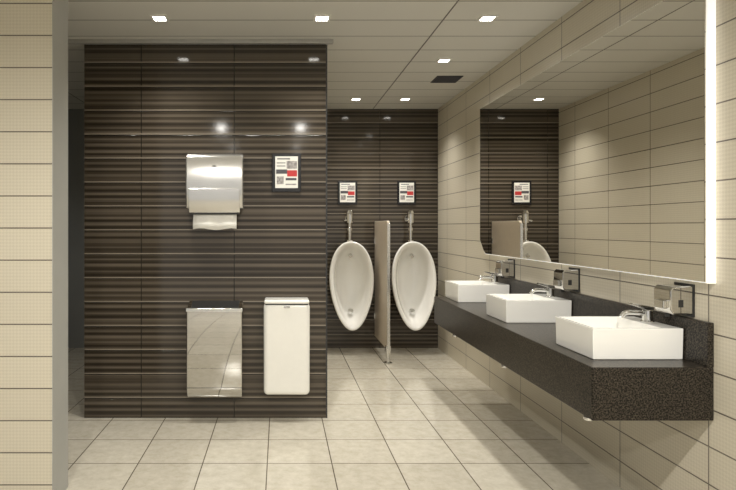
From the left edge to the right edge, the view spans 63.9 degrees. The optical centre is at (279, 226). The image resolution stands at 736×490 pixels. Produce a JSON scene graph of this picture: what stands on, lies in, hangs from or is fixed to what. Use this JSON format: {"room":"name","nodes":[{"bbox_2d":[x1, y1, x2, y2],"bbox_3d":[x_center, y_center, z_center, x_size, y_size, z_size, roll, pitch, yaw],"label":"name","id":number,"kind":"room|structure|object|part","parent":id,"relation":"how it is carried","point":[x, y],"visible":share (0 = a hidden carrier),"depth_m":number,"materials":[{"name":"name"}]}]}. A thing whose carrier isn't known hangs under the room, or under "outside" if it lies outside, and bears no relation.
{"room":"public restroom","nodes":[
{"label":"public restroom","id":0,"kind":"room"},
{"bbox_2d":[0,0,51,489],"bbox_3d":[-2.031,0.015,2.805,1.937,2.570,0.190,0,0,0],"label":"wall","id":1,"kind":"structure","parent":0,"point":[25,25],"depth_m":2.71,"materials":[{"name":"beige tile"}]},
{"bbox_2d":[52,0,67,489],"bbox_3d":[-1.062,0.015,2.805,0.004,2.570,0.194,0,0,0],"label":"trim","id":2,"kind":"structure","parent":1,"relation":"attached to","point":[59,7],"depth_m":2.79,"materials":[{"name":"grey paint"}]},
{"bbox_2d":[68,109,83,347],"bbox_3d":[-1.410,0.015,6.300,3.420,2.770,0.120,0,0,0],"label":"wall corridor back","id":3,"kind":"object","parent":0,"point":[75,116],"depth_m":6.24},
{"bbox_2d":[68,0,582,108],"bbox_3d":[-0.650,-1.320,1.870,4.700,0.100,8.740,0,0,0],"label":"ceiling","id":4,"kind":"structure","parent":0,"point":[381,53],"depth_m":3.75,"materials":[{"name":"paint"}]},
{"bbox_2d":[150,15,169,21],"bbox_3d":[-0.730,-1.266,3.520,0.100,0.007,0.100,0,0,0],"label":"recessed light","id":5,"kind":"object","parent":4,"relation":"in","point":[155,18],"visible":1,"depth_m":3.52,"materials":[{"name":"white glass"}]},
{"bbox_2d":[153,17,166,20],"bbox_3d":[-0.730,-1.268,3.520,0.072,0.004,0.072,0,0,0],"label":"diffuser","id":6,"kind":"object","parent":5,"relation":"attached to","point":[154,18],"depth_m":3.53,"materials":[{"name":"white plastic"}]},
{"bbox_2d":[313,15,330,21],"bbox_3d":[0.255,-1.266,3.520,0.100,0.007,0.100,0,0,0],"label":"recessed light","id":7,"kind":"object","parent":4,"relation":"in","point":[317,18],"visible":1,"depth_m":3.52,"materials":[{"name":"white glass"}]},
{"bbox_2d":[316,17,327,20],"bbox_3d":[0.255,-1.268,3.520,0.072,0.004,0.072,0,0,0],"label":"diffuser","id":8,"kind":"object","parent":7,"relation":"attached to","point":[317,18],"depth_m":3.53,"materials":[{"name":"white plastic"}]},
{"bbox_2d":[350,98,361,100],"bbox_3d":[0.754,-1.266,5.750,0.100,0.007,0.100,0,0,0],"label":"recessed light","id":9,"kind":"object","parent":4,"relation":"in","point":[352,99],"visible":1,"depth_m":5.76,"materials":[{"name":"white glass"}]},
{"bbox_2d":[399,98,410,100],"bbox_3d":[1.240,-1.266,5.750,0.100,0.007,0.100,0,0,0],"label":"recessed light","id":10,"kind":"object","parent":4,"relation":"in","point":[400,99],"visible":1,"depth_m":5.76,"materials":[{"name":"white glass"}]},
{"bbox_2d":[436,58,452,62],"bbox_3d":[1.247,-1.266,4.410,0.100,0.007,0.100,0,0,0],"label":"recessed light","id":11,"kind":"object","parent":4,"relation":"in","point":[440,60],"visible":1,"depth_m":4.41,"materials":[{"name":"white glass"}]},
{"bbox_2d":[430,76,462,82],"bbox_3d":[1.430,-1.264,4.980,0.220,0.012,0.220,0,0,0],"label":"ceiling vent grille","id":12,"kind":"object","parent":4,"relation":"in","point":[438,79],"depth_m":4.96,"materials":[{"name":"black metal"}]},
{"bbox_2d":[476,15,498,21],"bbox_3d":[1.258,-1.266,3.520,0.100,0.007,0.100,0,0,0],"label":"recessed light","id":13,"kind":"object","parent":4,"relation":"in","point":[483,18],"visible":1,"depth_m":3.52,"materials":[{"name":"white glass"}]},
{"bbox_2d":[480,17,493,20],"bbox_3d":[1.258,-1.268,3.520,0.072,0.004,0.072,0,0,0],"label":"diffuser","id":14,"kind":"object","parent":13,"relation":"attached to","point":[481,18],"depth_m":3.53,"materials":[{"name":"white plastic"}]},
{"bbox_2d":[66,348,622,489],"bbox_3d":[-0.650,1.350,1.870,4.700,0.100,8.740,0,0,0],"label":"floor","id":15,"kind":"structure","parent":0,"point":[421,420],"depth_m":3.47,"materials":[{"name":"tile"}]},
{"bbox_2d":[84,45,325,417],"bbox_3d":[-0.510,0.015,3.980,1.645,2.570,0.060,0,0,0],"label":"wall partition","id":16,"kind":"structure","parent":15,"relation":"on","point":[147,108],"depth_m":3.95,"materials":[{"name":"brown tile"}]},
{"bbox_2d":[374,221,391,363],"bbox_3d":[1.030,0.620,5.864,0.084,1.360,0.752,0,0,0],"label":"privacy screen","id":17,"kind":"object","parent":15,"relation":"on","point":[382,228],"visible":1,"depth_m":5.76,"materials":[{"name":"laminate"}]},
{"bbox_3d":[1.030,1.232,5.530,0.032,0.135,0.032,0,0,0],"label":"foot post","id":18,"kind":"part","parent":17,"relation":"part of","materials":[{"name":"silver metal"}]},
{"bbox_2d":[327,109,437,347],"bbox_3d":[1.000,0.015,6.300,1.400,2.770,0.120,0,0,0],"label":"wall","id":19,"kind":"structure","parent":0,"point":[376,149],"depth_m":6.24,"materials":[{"name":"brown tile"}]},
{"bbox_2d":[338,181,356,204],"bbox_3d":[0.725,-0.367,6.231,0.210,0.255,0.018,0,0,0],"label":"framed notice","id":20,"kind":"object","parent":19,"relation":"attached to","point":[347,190],"visible":1,"depth_m":6.22,"materials":[{"name":"paper"}]},
{"bbox_2d":[329,210,373,330],"bbox_3d":[0.735,0.438,6.050,0.458,1.226,0.381,0,0,0],"label":"urinal","id":21,"kind":"object","parent":19,"relation":"attached to","point":[351,274],"visible":1,"depth_m":6.07,"materials":[{"name":"white ceramic"}]},
{"bbox_2d":[397,181,415,204],"bbox_3d":[1.360,-0.367,6.231,0.200,0.255,0.018,0,0,0],"label":"framed notice","id":22,"kind":"object","parent":19,"relation":"attached to","point":[406,190],"visible":1,"depth_m":6.22,"materials":[{"name":"paper"}]},
{"bbox_2d":[391,210,435,330],"bbox_3d":[1.375,0.438,6.050,0.458,1.226,0.381,0,0,0],"label":"urinal","id":23,"kind":"object","parent":19,"relation":"attached to","point":[413,271],"visible":1,"depth_m":6.07,"materials":[{"name":"white ceramic"}]},
{"bbox_2d":[438,0,735,489],"bbox_3d":[1.760,0.015,1.870,0.120,2.770,8.980,0,0,0],"label":"wall","id":24,"kind":"structure","parent":0,"point":[634,455],"depth_m":3.02,"materials":[{"name":"beige tile"}]},
{"bbox_2d":[495,259,514,277],"bbox_3d":[1.644,0.306,4.255,0.112,0.140,0.118,0,0,0],"label":"soap dispenser","id":25,"kind":"object","parent":24,"relation":"attached to","point":[504,268],"visible":1,"depth_m":4.20,"materials":[{"name":"metal"}]},
{"bbox_2d":[553,267,579,291],"bbox_3d":[1.644,0.306,3.345,0.112,0.140,0.118,0,0,0],"label":"soap dispenser","id":26,"kind":"object","parent":24,"relation":"attached to","point":[569,278],"visible":1,"depth_m":3.29,"materials":[{"name":"metal"}]},
{"bbox_3d":[1.697,0.303,3.345,0.006,0.134,0.118,0,0,0],"label":"wall plate","id":27,"kind":"part","parent":26,"relation":"part of","materials":[{"name":"plastic"}]},
{"bbox_2d":[434,275,713,420],"bbox_3d":[1.460,0.575,3.435,0.480,0.400,2.330,0,0,0],"label":"countertop","id":28,"kind":"structure","parent":24,"relation":"attached to","point":[599,390],"depth_m":2.39,"materials":[{"name":"stone"}]},
{"bbox_2d":[445,271,509,301],"bbox_3d":[1.484,0.443,4.385,0.377,0.214,0.330,0,0,0],"label":"washbasin","id":29,"kind":"object","parent":28,"relation":"in","point":[458,291],"visible":0.98,"depth_m":4.22,"materials":[{"name":"white ceramic"}]},
{"bbox_3d":[1.484,0.485,4.385,0.377,0.130,0.330,0,0,0],"label":"bowl","id":30,"kind":"part","parent":29,"relation":"part of","materials":[{"name":"white ceramic"}]},
{"bbox_2d":[478,271,498,282],"bbox_3d":[1.575,0.378,4.385,0.153,0.086,0.054,0,0,0],"label":"faucet","id":31,"kind":"object","parent":28,"relation":"on","point":[494,277],"depth_m":4.37,"materials":[{"name":"silver metal"}]},
{"bbox_2d":[486,283,571,322],"bbox_3d":[1.484,0.443,3.485,0.377,0.214,0.330,0,0,0],"label":"washbasin","id":32,"kind":"object","parent":28,"relation":"in","point":[508,308],"visible":0.99,"depth_m":3.32,"materials":[{"name":"white ceramic"}]},
{"bbox_2d":[529,283,554,296],"bbox_3d":[1.575,0.378,3.485,0.153,0.086,0.054,0,0,0],"label":"faucet","id":33,"kind":"object","parent":28,"relation":"on","point":[550,288],"depth_m":3.47,"materials":[{"name":"silver metal"}]},
{"bbox_2d":[555,303,682,359],"bbox_3d":[1.484,0.443,2.565,0.377,0.214,0.330,0,0,0],"label":"washbasin","id":34,"kind":"object","parent":28,"relation":"in","point":[621,337],"visible":1,"depth_m":2.40,"materials":[{"name":"white ceramic"}]},
{"bbox_2d":[619,303,654,322],"bbox_3d":[1.575,0.378,2.565,0.153,0.086,0.054,0,0,0],"label":"faucet","id":35,"kind":"object","parent":28,"relation":"on","point":[646,313],"depth_m":2.55,"materials":[{"name":"silver metal"}]},
{"bbox_2d":[480,0,715,282],"bbox_3d":[1.680,-0.383,3.541,0.040,1.205,2.558,0,0,0],"label":"wall mirror","id":36,"kind":"object","parent":24,"relation":"attached to","point":[604,158],"visible":1,"depth_m":2.86,"materials":[{"name":"white mirror"}]},
{"bbox_2d":[654,282,694,316],"bbox_3d":[1.644,0.306,2.435,0.112,0.140,0.118,0,0,0],"label":"soap dispenser","id":37,"kind":"object","parent":24,"relation":"attached to","point":[678,298],"visible":1,"depth_m":2.38,"materials":[{"name":"metal"}]},
{"bbox_3d":[1.697,0.303,2.435,0.006,0.134,0.118,0,0,0],"label":"wall plate","id":38,"kind":"part","parent":37,"relation":"part of","materials":[{"name":"plastic"}]},
{"bbox_3d":[-0.506,0.015,5.125,1.653,2.570,2.230,0,0,0],"label":"wall","id":39,"kind":"structure","parent":0,"visible":0},
{"bbox_2d":[68,39,332,44],"bbox_3d":[-0.545,-1.256,3.933,1.810,0.028,0.035,0,0,0],"label":"trim","id":40,"kind":"structure","parent":39,"relation":"attached to","point":[70,41],"depth_m":3.92,"materials":[{"name":"metal"}]},
{"bbox_2d":[186,301,242,396],"bbox_3d":[-0.432,0.814,3.880,0.373,0.632,0.141,0,0,0],"label":"waste bin","id":41,"kind":"object","parent":39,"relation":"attached to","point":[214,328],"visible":1,"depth_m":3.81,"materials":[{"name":"metal"}]},
{"bbox_2d":[186,154,243,229],"bbox_3d":[-0.435,-0.235,3.887,0.380,0.511,0.126,0,0,0],"label":"paper towel dispenser","id":42,"kind":"object","parent":39,"relation":"attached to","point":[214,182],"visible":1,"depth_m":3.84,"materials":[{"name":"silver metal"}]},
{"bbox_2d":[272,153,300,191],"bbox_3d":[0.044,-0.369,3.941,0.197,0.262,0.018,0,0,0],"label":"framed notice","id":43,"kind":"object","parent":39,"relation":"attached to","point":[286,167],"visible":1,"depth_m":3.93,"materials":[{"name":"paper"}]},
{"bbox_2d":[277,176,283,183],"bbox_3d":[0.001,-0.317,3.934,0.047,0.052,0.004,0,0,0],"label":"picture","id":44,"kind":"object","parent":43,"relation":"attached to","point":[280,179],"depth_m":3.93},
{"bbox_2d":[287,161,296,168],"bbox_3d":[0.080,-0.421,3.934,0.071,0.052,0.004,0,0,0],"label":"picture","id":45,"kind":"object","parent":43,"relation":"on","point":[290,164],"depth_m":3.93},
{"bbox_2d":[264,297,309,394],"bbox_3d":[0.044,0.796,3.871,0.305,0.637,0.158,0,0,0],"label":"bin","id":46,"kind":"object","parent":39,"relation":"attached to","point":[286,319],"visible":1,"depth_m":3.82,"materials":[{"name":"white plastic"}]},
{"bbox_3d":[0.044,0.491,3.873,0.297,0.027,0.154,0,0,0],"label":"lid","id":47,"kind":"part","parent":46,"relation":"part of","materials":[{"name":"white plastic"}]},
{"bbox_2d":[326,45,326,417],"bbox_3d":[0.317,0.030,3.980,0.010,2.540,0.064,0,0,0],"label":"trim","id":48,"kind":"structure","parent":39,"relation":"attached to","point":[326,45],"depth_m":3.95,"materials":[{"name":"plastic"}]}
]}

